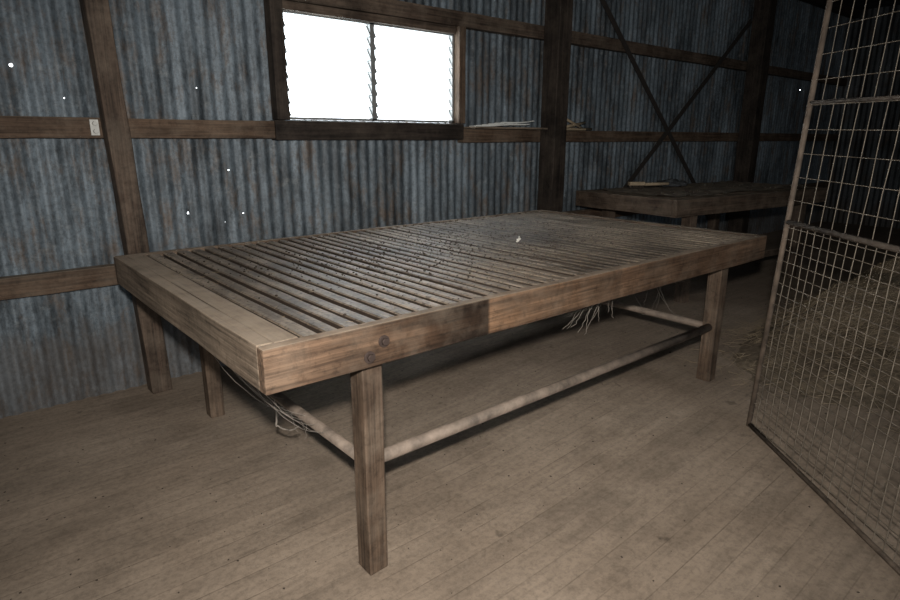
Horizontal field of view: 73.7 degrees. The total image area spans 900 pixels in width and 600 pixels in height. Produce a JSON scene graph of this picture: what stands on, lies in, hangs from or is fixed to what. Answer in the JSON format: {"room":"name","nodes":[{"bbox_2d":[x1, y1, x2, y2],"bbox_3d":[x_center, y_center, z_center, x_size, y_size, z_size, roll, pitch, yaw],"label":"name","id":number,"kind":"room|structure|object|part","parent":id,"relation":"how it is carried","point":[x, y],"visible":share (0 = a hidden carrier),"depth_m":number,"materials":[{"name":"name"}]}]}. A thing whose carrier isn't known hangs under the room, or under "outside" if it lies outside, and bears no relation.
{"room":"farm building","nodes":[
{"label":"farm building","id":0,"kind":"room"},
{"bbox_2d":[0,0,851,222],"bbox_3d":[1.107,-1.772,5.649,13.860,3.440,0.016,-12,19,-38],"label":"wall","id":1,"kind":"structure","parent":0,"point":[166,50],"depth_m":4.98,"materials":[{"name":"metal"}]},
{"bbox_2d":[0,116,275,138],"bbox_3d":[-2.611,-0.762,2.622,3.870,0.108,0.073,-12,19,-38],"label":"middle girt","id":2,"kind":"object","parent":1,"relation":"attached to","point":[10,126],"visible":0.92,"depth_m":3.33,"materials":[{"name":"brown wood"}]},
{"bbox_2d":[89,119,99,134],"bbox_3d":[-1.868,-0.908,3.157,0.040,0.080,0.034,-12,19,-38],"label":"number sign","id":3,"kind":"object","parent":2,"relation":"attached to","point":[94,126],"visible":1,"depth_m":3.15,"materials":[{"name":"paper"}]},
{"bbox_2d":[270,120,463,139],"bbox_3d":[-0.520,-1.212,4.311,1.580,0.124,0.082,-12,19,-38],"label":"window sill","id":4,"kind":"structure","parent":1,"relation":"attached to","point":[284,129],"depth_m":4.20,"materials":[{"name":"brown wood"}]},
{"bbox_2d":[263,0,465,123],"bbox_3d":[-0.513,-1.615,4.202,1.563,0.705,0.121,-12,19,-38],"label":"window","id":5,"kind":"structure","parent":4,"relation":"on","point":[369,27],"depth_m":4.14,"materials":[{"name":"wood"}]},
{"bbox_2d":[285,26,451,120],"bbox_3d":[-0.505,-1.557,4.225,1.362,0.538,0.004,-12,19,-38],"label":"louvre edges","id":6,"kind":"object","parent":5,"relation":"attached to","point":[285,26],"depth_m":4.15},
{"bbox_2d":[0,181,830,299],"bbox_3d":[1.139,-0.806,5.868,13.660,0.114,0.073,-12,19,-38],"label":"lower girt","id":7,"kind":"object","parent":1,"relation":"attached to","point":[66,280],"visible":0.15,"depth_m":3.23,"materials":[{"name":"brown wood"}]},
{"bbox_2d":[0,138,832,418],"bbox_3d":[1.111,-0.854,5.890,13.700,1.500,0.016,-12,19,-38],"label":"sheeting","id":8,"kind":"object","parent":1,"relation":"attached to","point":[58,211],"visible":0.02,"depth_m":3.74,"materials":[{"name":"metal"}]},
{"bbox_2d":[286,0,846,85],"bbox_3d":[1.139,-2.373,5.448,13.660,0.109,0.073,-12,19,-38],"label":"top girt","id":9,"kind":"object","parent":1,"relation":"attached to","point":[395,8],"visible":0.8,"depth_m":4.95,"materials":[{"name":"brown wood"}]},
{"bbox_2d":[282,0,455,33],"bbox_3d":[-0.513,-1.934,4.133,1.410,0.056,0.067,-12,19,-38],"label":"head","id":10,"kind":"object","parent":9,"relation":"attached to","point":[287,5],"visible":0.8,"depth_m":4.05},
{"bbox_2d":[457,129,837,142],"bbox_3d":[3.227,-2.001,7.361,8.210,0.109,0.073,-12,19,-38],"label":"middle girt","id":11,"kind":"object","parent":1,"relation":"attached to","point":[470,135],"visible":0.83,"depth_m":6.08,"materials":[{"name":"brown wood"}]},
{"bbox_2d":[464,121,547,129],"bbox_3d":[0.469,-1.471,5.027,0.850,0.073,0.180,-12,19,-38],"label":"paper stack","id":12,"kind":"object","parent":11,"relation":"on","point":[483,126],"visible":0.99,"depth_m":4.92,"materials":[{"name":"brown paper"}]},
{"bbox_2d":[567,118,591,129],"bbox_3d":[1.203,-1.651,5.618,0.532,0.121,0.122,-12,19,-38],"label":"bundle","id":13,"kind":"object","parent":11,"relation":"on","point":[569,127],"visible":0.66,"depth_m":5.56,"materials":[{"name":"wood"}]},
{"bbox_2d":[600,0,751,229],"bbox_3d":[2.323,-1.943,6.518,3.492,3.058,0.026,-12,19,-38],"label":"brace","id":14,"kind":"object","parent":1,"relation":"attached to","point":[603,2],"visible":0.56,"depth_m":6.52,"materials":[{"name":"brown wood"}]},
{"bbox_2d":[0,221,899,599],"bbox_3d":[3.626,0.603,3.177,13.900,0.090,7.900,-12,19,-38],"label":"floor","id":15,"kind":"structure","parent":0,"point":[571,546],"depth_m":2.59,"materials":[{"name":"brown wood"}]},
{"bbox_2d":[79,0,171,393],"bbox_3d":[-1.778,-1.093,3.133,0.215,3.390,0.116,-12,19,-38],"label":"wall post","id":16,"kind":"object","parent":15,"relation":"on","point":[96,16],"depth_m":3.19,"materials":[{"name":"brown wood"}]},
{"bbox_2d":[113,210,766,575],"bbox_3d":[0.119,0.131,3.288,3.060,0.945,1.755,-12,19,-38],"label":"table","id":17,"kind":"object","parent":15,"relation":"on","point":[282,314],"visible":1,"depth_m":2.42,"materials":[{"name":"brown wood"}]},
{"bbox_3d":[-1.278,0.206,3.162,0.079,0.865,0.084,-12,19,-38],"label":"leg","id":18,"kind":"part","parent":17,"relation":"part of","materials":[{"name":"brown wood"}]},
{"bbox_3d":[-0.269,0.517,2.002,0.080,0.865,0.083,-12,19,-38],"label":"leg","id":19,"kind":"part","parent":17,"relation":"part of","materials":[{"name":"brown wood"}]},
{"bbox_3d":[1.502,0.089,3.425,0.078,0.775,0.082,-12,19,-38],"label":"leg","id":20,"kind":"part","parent":17,"relation":"part of","materials":[{"name":"brown wood"}]},
{"bbox_2d":[4,269,899,599],"bbox_3d":[1.057,0.474,3.650,7.998,0.096,3.450,-12,19,-38],"label":"litter","id":21,"kind":"object","parent":15,"relation":"on","point":[769,269],"visible":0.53,"depth_m":2.62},
{"bbox_2d":[575,181,827,302],"bbox_3d":[2.474,-0.655,5.910,2.353,0.926,1.124,-10,18,-32],"label":"table","id":22,"kind":"object","parent":15,"relation":"on","point":[711,199],"visible":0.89,"depth_m":5.37,"materials":[{"name":"brown wood"}]},
{"bbox_3d":[1.531,-0.607,5.850,0.092,0.865,0.093,-10,18,-32],"label":"leg","id":23,"kind":"part","parent":22,"relation":"part of","materials":[{"name":"brown wood"}]},
{"bbox_3d":[1.510,-0.843,5.212,0.053,0.143,1.018,-10,18,-32],"label":"rail","id":24,"kind":"part","parent":22,"relation":"part of","materials":[{"name":"brown wood"}]},
{"bbox_3d":[2.183,-1.121,6.250,2.350,0.143,0.053,-10,18,-32],"label":"rail","id":25,"kind":"part","parent":22,"relation":"part of","materials":[{"name":"brown wood"}]},
{"bbox_2d":[628,182,668,187],"bbox_3d":[1.788,-1.036,5.400,0.372,0.056,0.044,-2,15,-6],"label":"brush","id":26,"kind":"object","parent":22,"relation":"on","point":[642,184],"visible":1,"depth_m":5.39,"materials":[{"name":"wood"}]},
{"bbox_3d":[1.788,-1.045,5.398,0.372,0.037,0.044,-2,15,-6],"label":"handle","id":27,"kind":"part","parent":26,"relation":"part of","materials":[{"name":"wood"}]},
{"bbox_2d":[657,179,687,185],"bbox_3d":[2.115,-1.130,5.739,0.391,0.066,0.266,-10,18,-32],"label":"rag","id":28,"kind":"object","parent":22,"relation":"on","point":[672,182],"visible":0.77,"depth_m":5.68,"materials":[{"name":"grey fabric"}]},
{"bbox_3d":[2.003,-0.405,5.094,0.092,0.865,0.092,-10,18,-32],"label":"leg","id":29,"kind":"part","parent":22,"relation":"part of","materials":[{"name":"brown wood"}]},
{"bbox_3d":[2.957,-0.847,6.744,0.093,0.865,0.093,-10,18,-32],"label":"leg","id":30,"kind":"part","parent":22,"relation":"part of","materials":[{"name":"brown wood"}]},
{"bbox_3d":[2.766,-0.889,5.383,2.350,0.144,0.053,-10,18,-32],"label":"rail","id":31,"kind":"part","parent":22,"relation":"part of","materials":[{"name":"brown wood"}]},
{"bbox_3d":[3.455,-0.648,6.003,0.093,0.865,0.093,-10,18,-32],"label":"leg","id":32,"kind":"part","parent":22,"relation":"part of","materials":[{"name":"brown wood"}]},
{"bbox_2d":[675,256,899,432],"bbox_3d":[4.255,0.075,4.084,5.120,0.574,3.497,-12,19,-38],"label":"heap","id":33,"kind":"object","parent":15,"relation":"on","point":[747,355],"visible":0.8,"depth_m":3.78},
{"bbox_2d":[746,0,899,574],"bbox_3d":[1.548,-0.265,1.797,0.136,2.442,1.780,-1,15,-2],"label":"gate","id":34,"kind":"object","parent":15,"relation":"on","point":[788,222],"visible":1,"depth_m":2.38,"materials":[{"name":"grey metal"}]},
{"bbox_2d":[537,0,572,211],"bbox_3d":[0.919,-1.712,5.270,0.186,3.300,0.176,-12,19,-38],"label":"wall post","id":35,"kind":"object","parent":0,"point":[558,13],"depth_m":5.21,"materials":[{"name":"brown wood"}]},
{"bbox_2d":[727,0,776,232],"bbox_3d":[3.828,-2.341,7.615,0.196,3.300,0.195,-12,19,-38],"label":"wall post","id":36,"kind":"object","parent":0,"point":[763,20],"depth_m":7.50,"materials":[{"name":"brown wood"}]},
{"bbox_2d":[800,0,859,18],"bbox_3d":[1.149,-3.339,5.177,13.660,0.114,0.103,-12,19,-38],"label":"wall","id":37,"kind":"structure","parent":0,"point":[846,11],"depth_m":8.87,"materials":[{"name":"grey metal"}]},
{"bbox_3d":[1.149,-3.339,5.177,13.660,0.114,0.103,-12,19,-38],"label":"plate","id":38,"kind":"part","parent":37,"relation":"part of","materials":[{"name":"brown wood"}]},
{"bbox_2d":[820,5,899,227],"bbox_3d":[8.867,-2.137,7.009,0.016,3.440,7.920,-12,19,-38],"label":"wall","id":39,"kind":"structure","parent":0,"point":[888,138],"depth_m":9.54,"materials":[{"name":"corrugated iron"}]},
{"bbox_2d":[838,0,899,9],"bbox_3d":[3.620,-2.654,2.312,13.900,0.030,8.020,-12,19,-38],"label":"ceiling","id":40,"kind":"structure","parent":0,"point":[859,4],"depth_m":8.92,"materials":[{"name":"metal"}]}
]}

